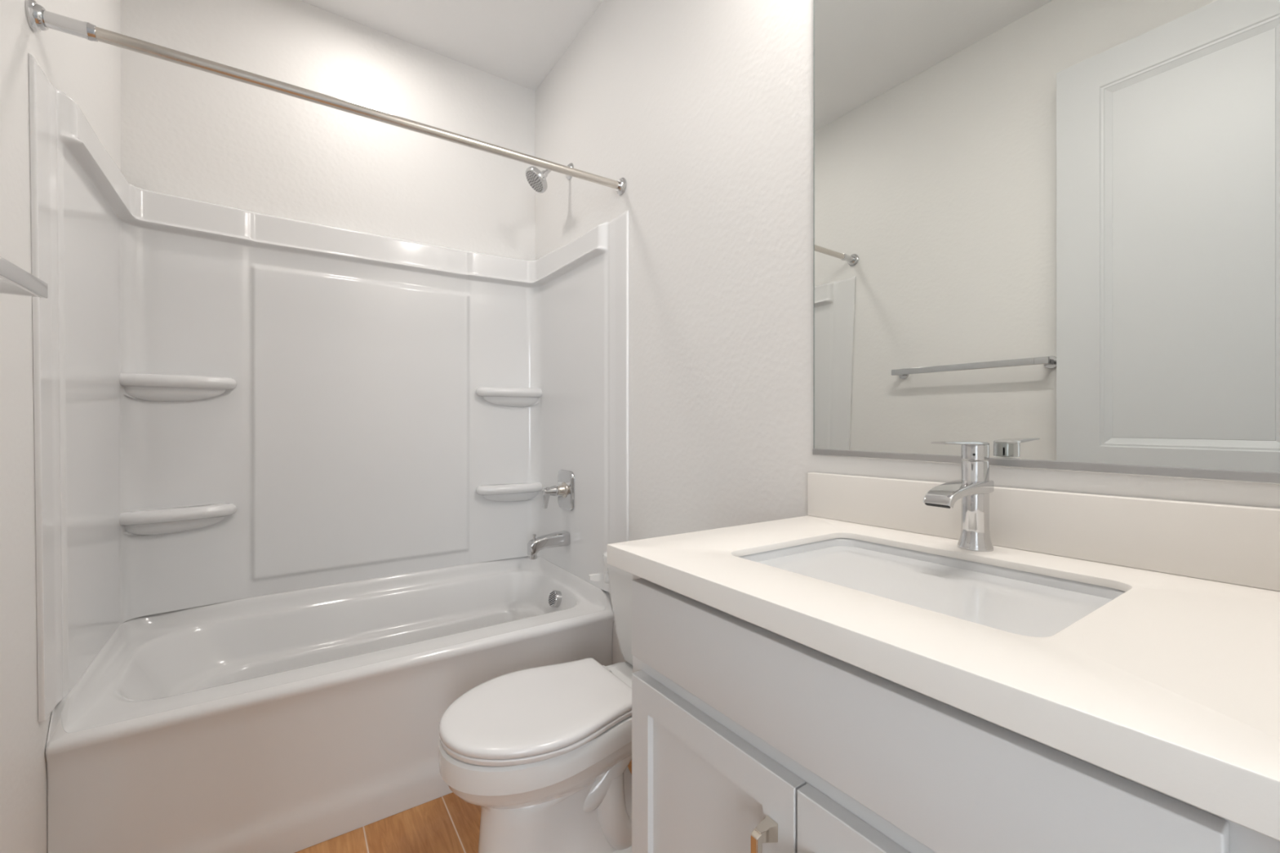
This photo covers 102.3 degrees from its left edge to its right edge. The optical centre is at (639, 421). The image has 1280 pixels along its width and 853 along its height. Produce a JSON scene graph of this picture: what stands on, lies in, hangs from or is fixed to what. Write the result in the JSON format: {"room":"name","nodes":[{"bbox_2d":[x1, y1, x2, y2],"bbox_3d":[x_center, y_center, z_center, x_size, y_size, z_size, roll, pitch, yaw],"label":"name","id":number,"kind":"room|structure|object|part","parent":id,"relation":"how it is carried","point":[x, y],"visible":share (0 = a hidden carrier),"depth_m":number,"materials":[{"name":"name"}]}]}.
{"room":"bathroom","nodes":[
{"label":"bathroom","id":0,"kind":"room"},
{"bbox_2d":[0,0,120,852],"bbox_3d":[-1.041,-0.234,0.622,0.139,2.796,2.590,0,0,-34],"label":"wall","id":1,"kind":"structure","parent":0,"point":[88,72],"depth_m":1.04,"materials":[{"name":"white paint"}]},
{"bbox_2d":[0,256,47,297],"bbox_3d":[-0.911,-0.228,0.636,0.090,0.050,0.631,0,0,-34],"label":"towel bar","id":2,"kind":"object","parent":1,"relation":"attached to","point":[15,280],"visible":1,"depth_m":0.85,"materials":[{"name":"silver metal"}]},
{"bbox_3d":[-1.075,-0.228,0.876,0.072,0.023,0.020,0,0,-34],"label":"post","id":3,"kind":"part","parent":2,"relation":"part of","materials":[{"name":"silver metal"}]},
{"bbox_2d":[25,0,626,195],"bbox_3d":[-0.665,-0.851,1.479,1.450,0.075,0.065,0,0,-34],"label":"shower curtain rod","id":4,"kind":"object","parent":1,"relation":"attached to","point":[39,19],"visible":1,"depth_m":1.29,"materials":[{"name":"silver metal"}]},
{"bbox_2d":[120,0,535,260],"bbox_3d":[-1.158,-0.234,2.183,1.710,2.796,0.120,0,0,-34],"label":"wall","id":5,"kind":"structure","parent":0,"point":[188,132],"depth_m":2.04,"materials":[{"name":"white paint"}]},
{"bbox_2d":[28,53,628,722],"bbox_3d":[-0.884,-0.064,1.785,1.466,1.417,0.846,0,0,-34],"label":"tub surround","id":6,"kind":"object","parent":5,"relation":"attached to","point":[230,403],"visible":0.98,"depth_m":1.90,"materials":[{"name":"white plastic"}]},
{"bbox_2d":[119,502,236,535],"bbox_3d":[-1.552,0.336,1.742,0.299,0.088,0.107,0,0,-34],"label":"shelf","id":7,"kind":"object","parent":6,"relation":"attached to","point":[162,518],"depth_m":1.73,"materials":[{"name":"white plastic"}]},
{"bbox_2d":[119,373,236,401],"bbox_3d":[-1.552,-0.110,1.742,0.299,0.088,0.107,0,0,-34],"label":"shelf","id":8,"kind":"object","parent":6,"relation":"attached to","point":[133,387],"depth_m":1.72,"materials":[{"name":"white plastic"}]},
{"bbox_2d":[475,482,542,502],"bbox_3d":[-0.605,0.336,2.390,0.299,0.088,0.107,0,0,-34],"label":"shelf","id":9,"kind":"object","parent":6,"relation":"attached to","point":[485,491],"depth_m":2.37,"materials":[{"name":"white plastic"}]},
{"bbox_2d":[475,386,542,407],"bbox_3d":[-0.605,-0.110,2.390,0.299,0.088,0.107,0,0,-34],"label":"shelf","id":10,"kind":"object","parent":6,"relation":"attached to","point":[486,397],"depth_m":2.37,"materials":[{"name":"white plastic"}]},
{"bbox_2d":[527,530,569,559],"bbox_3d":[-0.385,0.518,2.170,0.172,0.101,0.056,0,0,-34],"label":"tub spout","id":11,"kind":"object","parent":6,"relation":"attached to","point":[559,539],"visible":1,"depth_m":2.14,"materials":[{"name":"silver metal"}]},
{"bbox_2d":[542,469,574,511],"bbox_3d":[-0.359,0.296,2.188,0.110,0.168,0.140,0,0,-34],"label":"shower valve","id":12,"kind":"object","parent":6,"relation":"attached to","point":[565,490],"visible":1,"depth_m":2.18,"materials":[{"name":"silver metal"}]},
{"bbox_3d":[-0.392,0.321,2.165,0.029,0.087,0.029,0,0,-34],"label":"lever blade","id":13,"kind":"part","parent":12,"relation":"part of","materials":[{"name":"silver metal"}]},
{"bbox_3d":[-0.380,0.296,2.174,0.060,0.046,0.046,0,0,-34],"label":"lever handle","id":14,"kind":"part","parent":12,"relation":"part of","materials":[{"name":"silver metal"}]},
{"bbox_3d":[-0.340,0.296,2.201,0.040,0.068,0.068,0,0,-34],"label":"valve stem","id":15,"kind":"part","parent":12,"relation":"part of","materials":[{"name":"silver metal"}]},
{"bbox_3d":[-0.319,0.296,2.215,0.014,0.168,0.140,0,0,-34],"label":"wall plate","id":16,"kind":"part","parent":12,"relation":"part of","materials":[{"name":"silver metal"}]},
{"bbox_2d":[300,0,603,90],"bbox_3d":[-0.427,-1.682,1.115,1.710,0.100,2.710,0,0,-34],"label":"ceiling","id":17,"kind":"structure","parent":0,"point":[518,42],"depth_m":2.12,"materials":[{"name":"white paint"}]},
{"bbox_2d":[295,760,631,852],"bbox_3d":[-0.427,1.214,1.115,1.710,0.100,2.710,0,0,-34],"label":"floor","id":18,"kind":"structure","parent":0,"point":[446,824],"depth_m":1.45,"materials":[{"name":"brown wood"}]},
{"bbox_2d":[44,555,613,852],"bbox_3d":[-0.912,0.904,1.824,1.469,0.518,0.751,0,0,-34],"label":"bathtub","id":19,"kind":"object","parent":18,"relation":"on","point":[291,722],"visible":0.81,"depth_m":1.50,"materials":[{"name":"white ceramic"}]},
{"bbox_2d":[548,591,555,604],"bbox_3d":[-0.373,0.752,2.190,0.020,0.058,0.060,0,0,-34],"label":"grille","id":20,"kind":"object","parent":19,"relation":"attached to","point":[552,599],"depth_m":2.19,"materials":[{"name":"silver metal"}]},
{"bbox_2d":[438,551,632,852],"bbox_3d":[-0.171,0.800,1.397,0.712,0.766,0.423,0,0,-34],"label":"toilet","id":21,"kind":"object","parent":18,"relation":"on","point":[544,753],"visible":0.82,"depth_m":1.26,"materials":[{"name":"white ceramic"}]},
{"bbox_3d":[-0.200,0.961,1.373,0.635,0.405,0.356,0,0,-34],"label":"bowl","id":22,"kind":"part","parent":21,"relation":"part of","materials":[{"name":"white ceramic"}]},
{"bbox_3d":[-0.264,0.748,1.329,0.476,0.015,0.374,0,0,-34],"label":"seat","id":23,"kind":"part","parent":21,"relation":"part of","materials":[{"name":"white plastic"}]},
{"bbox_3d":[-0.265,0.728,1.329,0.478,0.022,0.376,0,0,-34],"label":"lid","id":24,"kind":"part","parent":21,"relation":"part of","materials":[{"name":"white plastic"}]},
{"bbox_3d":[-0.127,0.502,1.655,0.074,0.024,0.012,0,0,-6],"label":"lever arm","id":25,"kind":"part","parent":21,"relation":"part of","materials":[{"name":"white ceramic"}]},
{"bbox_3d":[-0.100,0.502,1.651,0.027,0.034,0.034,0,0,2],"label":"flush lever","id":26,"kind":"part","parent":21,"relation":"part of","materials":[{"name":"white ceramic"}]},
{"bbox_3d":[0.050,0.438,1.544,0.182,0.044,0.416,0,0,-34],"label":"tank lid","id":27,"kind":"part","parent":21,"relation":"part of","materials":[{"name":"white ceramic"}]},
{"bbox_3d":[0.053,0.604,1.546,0.161,0.287,0.394,0,0,-34],"label":"tank","id":28,"kind":"part","parent":21,"relation":"part of","materials":[{"name":"white ceramic"}]},
{"bbox_2d":[631,574,1279,852],"bbox_3d":[0.392,0.699,0.708,0.575,0.930,0.743,0,0,-34],"label":"vanity cabinet","id":29,"kind":"object","parent":18,"relation":"on","point":[747,737],"visible":0.83,"depth_m":0.55,"materials":[{"name":"white paint"}]},
{"bbox_3d":[0.087,0.728,0.718,0.020,0.635,0.330,0,0,-34],"label":"door","id":30,"kind":"part","parent":29,"relation":"part of","materials":[{"name":"white paint"}]},
{"bbox_3d":[0.142,0.529,0.593,0.032,0.130,0.017,0,0,-34],"label":"handle","id":31,"kind":"part","parent":29,"relation":"part of","materials":[{"name":"silver metal"}]},
{"bbox_3d":[0.272,0.725,0.448,0.020,0.638,0.317,0,0,-34],"label":"door","id":32,"kind":"part","parent":29,"relation":"part of","materials":[{"name":"white paint"}]},
{"bbox_2d":[607,515,1279,841],"bbox_3d":[0.408,0.225,0.701,0.556,0.054,0.837,0,0,-34],"label":"countertop","id":33,"kind":"structure","parent":29,"relation":"on","point":[1171,686],"depth_m":0.46,"materials":[{"name":"white stone"}]},
{"bbox_2d":[738,537,1125,637],"bbox_3d":[0.384,0.313,0.741,0.375,0.196,0.482,0,0,-34],"label":"sink","id":34,"kind":"object","parent":33,"relation":"in","point":[1015,602],"visible":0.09,"depth_m":0.74,"materials":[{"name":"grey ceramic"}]},
{"bbox_2d":[922,440,994,551],"bbox_3d":[0.514,0.122,0.828,0.157,0.179,0.051,0,0,-34],"label":"bathroom faucet","id":35,"kind":"object","parent":33,"relation":"on","point":[975,486],"visible":1,"depth_m":0.84,"materials":[{"name":"silver metal"}]},
{"bbox_3d":[0.513,0.115,0.828,0.156,0.034,0.042,0,0,-34],"label":"spout","id":36,"kind":"part","parent":35,"relation":"part of","materials":[{"name":"silver metal"}]},
{"bbox_3d":[0.514,0.036,0.828,0.142,0.008,0.039,0,0,-34],"label":"lever","id":37,"kind":"part","parent":35,"relation":"part of","materials":[{"name":"silver metal"}]},
{"bbox_3d":[0.557,0.051,0.858,0.039,0.026,0.039,0,0,-34],"label":"handle","id":38,"kind":"part","parent":35,"relation":"part of","materials":[{"name":"silver metal"}]},
{"bbox_2d":[535,0,1279,664],"bbox_3d":[0.263,-0.234,1.514,0.120,2.796,2.590,0,0,-34],"label":"wall","id":39,"kind":"structure","parent":0,"point":[704,108],"depth_m":1.49,"materials":[{"name":"white paint"}]},
{"bbox_2d":[525,162,573,193],"bbox_3d":[-0.382,-1.038,2.175,0.199,0.156,0.118,0,0,-34],"label":"shower","id":40,"kind":"object","parent":39,"relation":"attached to","point":[536,178],"visible":0.91,"depth_m":2.14,"materials":[{"name":"silver metal"}]},
{"bbox_2d":[808,472,1279,591],"bbox_3d":[0.631,0.162,0.852,0.020,0.112,0.835,0,0,-34],"label":"backsplash","id":41,"kind":"structure","parent":39,"relation":"attached to","point":[1230,544],"depth_m":0.76,"materials":[{"name":"white stone"}]},
{"bbox_2d":[812,0,1279,484],"bbox_3d":[0.633,-0.599,0.860,0.008,1.354,0.813,0,0,-34],"label":"wall mirror","id":42,"kind":"object","parent":39,"relation":"attached to","point":[1046,233],"visible":1,"depth_m":0.82,"materials":[{"name":"silver mirror"}]},
{"bbox_3d":[0.633,0.070,0.860,0.008,0.014,0.813,0,0,-34],"label":"rail","id":43,"kind":"part","parent":42,"relation":"part of","materials":[{"name":"grey metal"}]}
]}

